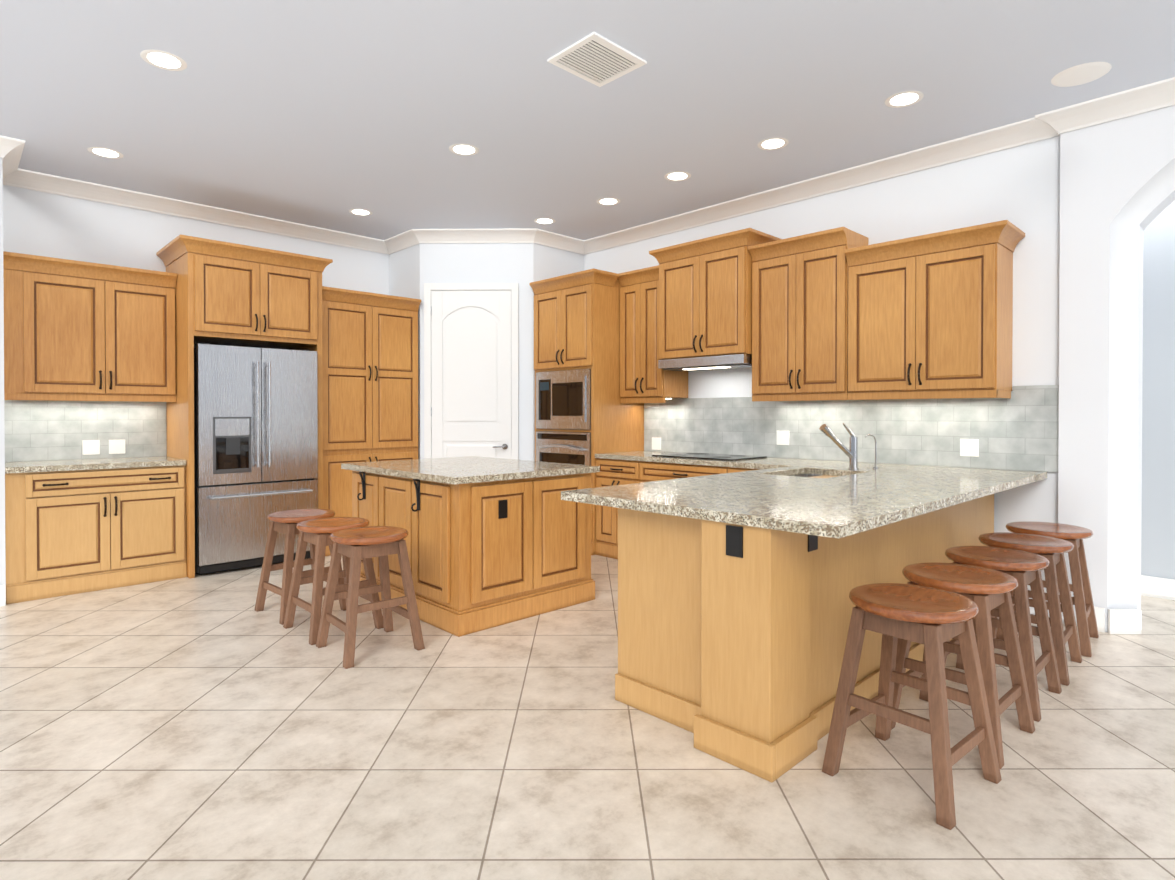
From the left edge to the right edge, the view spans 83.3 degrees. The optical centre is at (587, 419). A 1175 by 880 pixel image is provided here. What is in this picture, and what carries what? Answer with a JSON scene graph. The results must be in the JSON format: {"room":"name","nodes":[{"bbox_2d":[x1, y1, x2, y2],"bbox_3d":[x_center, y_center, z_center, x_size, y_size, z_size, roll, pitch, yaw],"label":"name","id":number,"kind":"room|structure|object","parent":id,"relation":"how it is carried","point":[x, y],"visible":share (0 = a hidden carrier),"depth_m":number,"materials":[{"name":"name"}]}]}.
{"room":"kitchen","nodes":[
{"label":"kitchen","id":0,"kind":"room"},
{"bbox_2d":[0,157,5,592],"bbox_3d":[-6.114,-0.291,2.818,5.395,3.080,0.880,0,1,-44],"label":"wall","id":1,"kind":"structure","parent":0,"point":[2,511],"depth_m":4.37,"materials":[{"name":"grey paint"}]},
{"bbox_2d":[0,584,5,606],"bbox_3d":[-5.802,1.182,2.507,5.393,0.140,0.015,0,1,-44],"label":"baseboard","id":2,"kind":"structure","parent":1,"relation":"attached to","point":[2,587],"depth_m":4.37,"materials":[{"name":"white"}]},
{"bbox_2d":[3,185,388,461],"bbox_3d":[-3.297,-0.317,6.019,3.105,3.080,0.200,0,1,-44],"label":"wall","id":3,"kind":"structure","parent":0,"point":[40,223],"depth_m":5.40,"materials":[{"name":"white paint"}]},
{"bbox_2d":[4,400,166,461],"bbox_3d":[-3.956,0.071,5.234,1.058,0.484,0.012,0,1,-44],"label":"backsplash","id":4,"kind":"structure","parent":3,"relation":"attached to","point":[36,430],"depth_m":5.18,"materials":[{"name":"tile"}]},
{"bbox_2d":[3,251,176,401],"bbox_3d":[-3.816,-0.655,5.083,1.057,1.030,0.414,0,1,-44],"label":"upper cabinet","id":5,"kind":"object","parent":3,"relation":"attached to","point":[74,330],"visible":0.92,"depth_m":4.93,"materials":[{"name":"brown wood"}]},
{"bbox_2d":[389,243,583,460],"bbox_3d":[-1.052,-0.327,7.190,1.750,3.080,1.640,0,1,-44],"label":"wall","id":6,"kind":"structure","parent":0,"point":[413,269],"depth_m":6.55,"materials":[{"name":"white paint"}]},
{"bbox_2d":[424,283,518,459],"bbox_3d":[-1.152,-0.066,6.549,0.676,2.568,0.675,0,1,-44],"label":"pantry door","id":7,"kind":"structure","parent":6,"relation":"in","point":[471,369],"depth_m":6.54,"materials":[{"name":"white wood"}]},
{"bbox_2d":[0,77,1174,254],"bbox_3d":[-0.550,-1.754,0.370,10.000,0.112,11.720,0,1,-44],"label":"crown molding","id":8,"kind":"structure","parent":6,"relation":"attached to","point":[1119,105],"depth_m":5.19,"materials":[{"name":"white wood"}]},
{"bbox_2d":[0,555,1174,879],"bbox_3d":[0.082,1.307,1.899,13.000,0.100,13.000,0,1,-44],"label":"floor","id":9,"kind":"structure","parent":0,"point":[210,727],"depth_m":2.38,"materials":[{"name":"tile"}]},
{"bbox_2d":[5,456,186,603],"bbox_3d":[-3.718,0.774,4.994,1.058,0.915,0.696,0,1,-44],"label":"base cabinet","id":10,"kind":"object","parent":9,"relation":"on","point":[77,526],"visible":0.96,"depth_m":4.74,"materials":[{"name":"brown wood"}]},
{"bbox_2d":[156,234,332,578],"bbox_3d":[-2.932,-0.089,5.686,1.171,2.630,0.784,0,1,-44],"label":"surround","id":11,"kind":"object","parent":9,"relation":"on","point":[229,294],"visible":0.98,"depth_m":5.34,"materials":[{"name":"brown wood"}]},
{"bbox_2d":[194,343,317,574],"bbox_3d":[-2.910,0.308,5.663,0.916,1.825,0.806,0,1,-44],"label":"refrigerator","id":12,"kind":"object","parent":9,"relation":"on","point":[255,438],"visible":0.88,"depth_m":5.35,"materials":[{"name":"grey metal"}]},
{"bbox_2d":[255,509,345,624],"bbox_3d":[-1.852,0.921,4.282,0.432,0.632,0.432,0,1,43],"label":"stool","id":13,"kind":"object","parent":9,"relation":"on","point":[285,522],"visible":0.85,"depth_m":4.23,"materials":[{"name":"brown wood"}]},
{"bbox_2d":[283,517,383,644],"bbox_3d":[-1.512,0.924,3.930,0.432,0.632,0.432,0,1,-44],"label":"stool","id":14,"kind":"object","parent":9,"relation":"on","point":[317,532],"visible":0.71,"depth_m":3.90,"materials":[{"name":"brown wood"}]},
{"bbox_2d":[316,526,424,668],"bbox_3d":[-1.185,0.927,3.592,0.432,0.632,0.432,0,1,-41],"label":"stool","id":15,"kind":"object","parent":9,"relation":"on","point":[355,545],"visible":1,"depth_m":3.55,"materials":[{"name":"brown wood"}]},
{"bbox_2d":[322,286,420,555],"bbox_3d":[-2.232,0.019,6.420,0.980,2.400,0.704,0,1,-44],"label":"tall cabinet","id":16,"kind":"object","parent":9,"relation":"on","point":[370,371],"visible":0.6,"depth_m":6.15,"materials":[{"name":"brown wood"}]},
{"bbox_2d":[341,468,594,636],"bbox_3d":[-0.853,0.797,4.644,1.138,0.876,1.448,0,1,-44],"label":"kitchen island","id":17,"kind":"object","parent":9,"relation":"on","point":[492,542],"depth_m":4.06,"materials":[{"name":"brown wood"}]},
{"bbox_2d":[341,456,599,483],"bbox_3d":[-0.851,0.339,4.651,1.160,0.040,1.495,0,1,-44],"label":"island countertop","id":18,"kind":"structure","parent":17,"relation":"on","point":[471,469],"depth_m":4.35,"materials":[{"name":"beige stone"}]},
{"bbox_2d":[529,268,643,554],"bbox_3d":[0.016,-0.061,6.435,0.764,2.560,0.898,0,1,-44],"label":"tall cabinet","id":19,"kind":"object","parent":9,"relation":"on","point":[576,320],"visible":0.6,"depth_m":6.11,"materials":[{"name":"brown wood"}]},
{"bbox_2d":[536,431,590,464],"bbox_3d":[-0.064,0.467,6.408,0.626,0.695,0.752,0,1,-44],"label":"wall oven","id":20,"kind":"object","parent":19,"relation":"in","point":[564,447],"visible":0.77,"depth_m":6.19,"materials":[{"name":"grey metal"}]},
{"bbox_2d":[536,369,590,429],"bbox_3d":[-0.084,-0.185,6.383,0.484,0.550,0.752,0,1,-44],"label":"microwave","id":21,"kind":"object","parent":19,"relation":"in","point":[563,399],"visible":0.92,"depth_m":6.18,"materials":[{"name":"grey metal"}]},
{"bbox_2d":[596,458,631,559],"bbox_3d":[0.518,0.787,5.984,0.680,0.872,0.586,0,1,-44],"label":"base cabinet","id":22,"kind":"object","parent":9,"relation":"on","point":[612,472],"depth_m":5.84,"materials":[{"name":"brown wood"}]},
{"bbox_2d":[632,461,715,482],"bbox_3d":[0.984,0.791,5.503,0.680,0.872,1.006,0,1,-44],"label":"base cabinet","id":23,"kind":"object","parent":9,"relation":"on","point":[642,471],"depth_m":5.39,"materials":[{"name":"brown wood"}]},
{"bbox_2d":[615,471,828,732],"bbox_3d":[1.278,0.805,3.693,2.716,0.876,0.520,0,1,-44],"label":"base cabinet","id":24,"kind":"object","parent":9,"relation":"on","point":[654,677],"depth_m":2.78,"materials":[{"name":"brown wood"}]},
{"bbox_2d":[716,466,760,473],"bbox_3d":[1.451,0.795,5.021,0.680,0.872,0.588,0,1,-44],"label":"base cabinet","id":25,"kind":"object","parent":9,"relation":"on","point":[719,470],"depth_m":4.94,"materials":[{"name":"brown wood"}]},
{"bbox_2d":[693,515,816,782],"bbox_3d":[0.634,0.814,2.502,0.318,0.876,0.295,0,1,-44],"label":"column","id":26,"kind":"structure","parent":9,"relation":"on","point":[732,660],"depth_m":2.40,"materials":[{"name":"brown wood"}]},
{"bbox_2d":[726,525,742,557],"bbox_3d":[0.533,0.443,2.398,0.005,0.110,0.070,0,1,-44],"label":"outlet","id":27,"kind":"object","parent":26,"relation":"attached to","point":[734,541],"depth_m":2.39,"materials":[{"name":"black plastic"}]},
{"bbox_2d":[561,461,1046,538],"bbox_3d":[1.357,0.348,3.563,2.838,0.040,1.330,0,1,-44],"label":"countertop","id":28,"kind":"structure","parent":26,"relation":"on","point":[842,505],"depth_m":2.97,"materials":[{"name":"beige stone"}]},
{"bbox_2d":[652,452,766,460],"bbox_3d":[1.007,0.305,5.500,0.510,0.012,0.800,0,1,-44],"label":"cooktop","id":29,"kind":"object","parent":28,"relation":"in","point":[729,457],"visible":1,"depth_m":5.37,"materials":[{"name":"black glass"}]},
{"bbox_2d":[819,423,878,469],"bbox_3d":[1.688,0.172,4.256,0.455,0.299,0.202,0,1,-44],"label":"faucet","id":30,"kind":"object","parent":28,"relation":"on","point":[851,453],"visible":1,"depth_m":4.22,"materials":[{"name":"silver metal"}]},
{"bbox_2d":[808,535,817,551],"bbox_3d":[0.854,0.442,2.502,0.070,0.110,0.006,0,1,-44],"label":"outlet","id":31,"kind":"object","parent":26,"relation":"attached to","point":[812,539],"depth_m":2.50,"materials":[{"name":"black plastic"}]},
{"bbox_2d":[822,583,1001,829],"bbox_3d":[1.136,0.937,2.317,0.432,0.632,0.432,0,1,-40],"label":"stool","id":32,"kind":"object","parent":9,"relation":"on","point":[932,619],"visible":1,"depth_m":2.27,"materials":[{"name":"brown wood"}]},
{"bbox_2d":[891,562,1034,768],"bbox_3d":[1.495,0.934,2.665,0.447,0.632,0.447,0,1,-44],"label":"stool","id":33,"kind":"object","parent":9,"relation":"on","point":[986,590],"visible":0.79,"depth_m":2.62,"materials":[{"name":"brown wood"}]},
{"bbox_2d":[944,546,1061,721],"bbox_3d":[1.868,0.931,3.027,0.432,0.632,0.432,0,1,-44],"label":"stool","id":34,"kind":"object","parent":9,"relation":"on","point":[1024,568],"visible":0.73,"depth_m":2.95,"materials":[{"name":"brown wood"}]},
{"bbox_2d":[973,532,1081,685],"bbox_3d":[2.242,0.928,3.388,0.447,0.632,0.447,0,1,-44],"label":"stool","id":35,"kind":"object","parent":9,"relation":"on","point":[1052,550],"visible":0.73,"depth_m":3.31,"materials":[{"name":"brown wood"}]},
{"bbox_2d":[996,522,1098,656],"bbox_3d":[2.616,0.925,3.750,0.432,0.632,0.432,0,1,42],"label":"stool","id":36,"kind":"object","parent":9,"relation":"on","point":[1080,589],"visible":0.67,"depth_m":3.63,"materials":[{"name":"brown wood"}]},
{"bbox_2d":[0,0,1174,239],"bbox_3d":[0.082,-1.873,1.872,13.000,0.100,13.000,0,1,-44],"label":"ceiling","id":37,"kind":"structure","parent":0,"point":[328,114],"depth_m":3.73,"materials":[{"name":"white paint"}]},
{"bbox_2d":[87,147,123,158],"bbox_3d":[-3.333,-1.843,4.566,0.204,0.004,0.204,0,1,-44],"label":"recessed light","id":38,"kind":"object","parent":37,"relation":"in","point":[105,152],"visible":1,"depth_m":4.56,"materials":[{"name":"white glass"}]},
{"bbox_2d":[140,49,186,70],"bbox_3d":[-2.164,-1.833,3.373,0.204,0.004,0.204,0,1,-44],"label":"recessed light","id":39,"kind":"object","parent":37,"relation":"in","point":[164,60],"visible":1,"depth_m":3.37,"materials":[{"name":"white"}]},
{"bbox_2d":[349,209,372,215],"bbox_3d":[-2.031,-1.854,5.909,0.204,0.004,0.204,0,1,-44],"label":"recessed light","id":40,"kind":"object","parent":37,"relation":"in","point":[361,212],"visible":1,"depth_m":5.91,"materials":[{"name":"white"}]},
{"bbox_2d":[449,144,478,155],"bbox_3d":[-0.844,-1.843,4.511,0.204,0.004,0.204,0,1,-44],"label":"recessed light","id":41,"kind":"object","parent":37,"relation":"in","point":[464,149],"visible":1,"depth_m":4.50,"materials":[{"name":"white glass"}]},
{"bbox_2d":[534,218,555,223],"bbox_3d":[-0.400,-1.856,6.180,0.204,0.004,0.204,0,1,-44],"label":"recessed light","id":42,"kind":"object","parent":37,"relation":"in","point":[544,221],"visible":1,"depth_m":6.19,"materials":[{"name":"white"}]},
{"bbox_2d":[547,32,646,86],"bbox_3d":[0.050,-1.829,3.373,0.380,0.012,0.340,0,1,-44],"label":"ceiling vent","id":43,"kind":"object","parent":37,"relation":"in","point":[596,59],"visible":1,"depth_m":3.36,"materials":[{"name":"white"}]},
{"bbox_2d":[596,198,619,205],"bbox_3d":[0.178,-1.852,5.612,0.204,0.004,0.204,0,1,-44],"label":"recessed light","id":44,"kind":"object","parent":37,"relation":"in","point":[608,201],"visible":1,"depth_m":5.61,"materials":[{"name":"white glass"}]},
{"bbox_2d":[664,171,690,180],"bbox_3d":[0.684,-1.847,5.017,0.204,0.004,0.204,0,1,-44],"label":"recessed light","id":45,"kind":"object","parent":37,"relation":"in","point":[677,176],"visible":1,"depth_m":5.01,"materials":[{"name":"white glass"}]},
{"bbox_2d":[757,137,788,149],"bbox_3d":[1.240,-1.842,4.414,0.204,0.004,0.204,0,1,-44],"label":"recessed light","id":46,"kind":"object","parent":37,"relation":"in","point":[775,143],"visible":1,"depth_m":4.40,"materials":[{"name":"white"}]},
{"bbox_2d":[885,91,923,107],"bbox_3d":[1.817,-1.837,3.789,0.204,0.004,0.204,0,1,-44],"label":"recessed light","id":47,"kind":"object","parent":37,"relation":"in","point":[903,99],"visible":1,"depth_m":3.79,"materials":[{"name":"white glass"}]},
{"bbox_2d":[1051,62,1111,86],"bbox_3d":[2.626,-1.830,3.515,0.260,0.012,0.260,0,1,-44],"label":"speaker","id":48,"kind":"object","parent":37,"relation":"attached to","point":[1080,74],"visible":1,"depth_m":3.49},
{"bbox_2d":[584,105,1174,631],"bbox_3d":[3.629,-0.296,3.426,0.300,3.080,10.280,0,1,-44],"label":"wall","id":49,"kind":"structure","parent":0,"point":[1117,187],"depth_m":3.96,"materials":[{"name":"white paint"}]},
{"bbox_2d":[82,430,978,456],"bbox_3d":[-0.706,0.198,4.767,4.100,0.206,5.180,0,1,-44],"label":"electrical outlets","id":50,"kind":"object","parent":49,"relation":"attached to","point":[969,447],"depth_m":5.26,"materials":[{"name":"white plastic"}]},
{"bbox_2d":[617,265,687,403],"bbox_3d":[0.593,-0.748,6.085,0.414,1.200,0.524,0,1,-44],"label":"upper cabinet","id":51,"kind":"object","parent":49,"relation":"attached to","point":[644,378],"visible":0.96,"depth_m":5.96,"materials":[{"name":"brown wood"}]},
{"bbox_2d":[649,228,781,359],"bbox_3d":[1.058,-0.989,5.553,0.484,0.950,1.008,0,1,-44],"label":"upper cabinet","id":52,"kind":"object","parent":49,"relation":"attached to","point":[705,297],"visible":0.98,"depth_m":5.36,"materials":[{"name":"brown wood"}]},
{"bbox_2d":[658,354,751,370],"bbox_3d":[1.070,-0.467,5.569,0.446,0.090,0.860,0,1,-44],"label":"range hood","id":53,"kind":"object","parent":52,"relation":"attached to","point":[717,362],"visible":0.9,"depth_m":5.39,"materials":[{"name":"silver metal"}]},
{"bbox_2d":[748,227,868,401],"bbox_3d":[1.655,-0.739,4.988,0.414,1.200,0.761,0,1,-44],"label":"upper cabinet","id":54,"kind":"object","parent":49,"relation":"attached to","point":[799,318],"visible":0.94,"depth_m":4.84,"materials":[{"name":"brown wood"}]},
{"bbox_2d":[644,385,1058,471],"bbox_3d":[1.714,0.046,5.223,0.012,0.534,3.336,0,1,-44],"label":"backsplash","id":55,"kind":"structure","parent":49,"relation":"attached to","point":[1019,430],"depth_m":4.79,"materials":[{"name":"tile"}]},
{"bbox_2d":[844,220,1024,399],"bbox_3d":[2.263,-0.654,4.361,0.414,1.040,0.979,0,1,-44],"label":"upper cabinet","id":56,"kind":"object","parent":49,"relation":"attached to","point":[930,316],"visible":1,"depth_m":4.19,"materials":[{"name":"brown wood"}]},
{"bbox_2d":[1094,606,1141,633],"bbox_3d":[3.034,1.171,3.835,0.043,0.140,0.263,0,1,-44],"label":"baseboard","id":57,"kind":"structure","parent":49,"relation":"attached to","point":[1124,621],"depth_m":3.82,"materials":[{"name":"white"}]},
{"bbox_2d":[1141,201,1174,578],"bbox_3d":[4.520,-0.301,4.095,0.150,3.080,10.000,0,1,-44],"label":"wall","id":58,"kind":"structure","parent":0,"point":[1158,483],"depth_m":4.55,"materials":[{"name":"grey paint"}]},
{"bbox_2d":[1141,575,1174,599],"bbox_3d":[5.086,1.174,3.403,0.015,0.140,8.200,0,1,-44],"label":"baseboard","id":59,"kind":"structure","parent":58,"relation":"attached to","point":[1164,588],"depth_m":4.57,"materials":[{"name":"white"}]}
]}

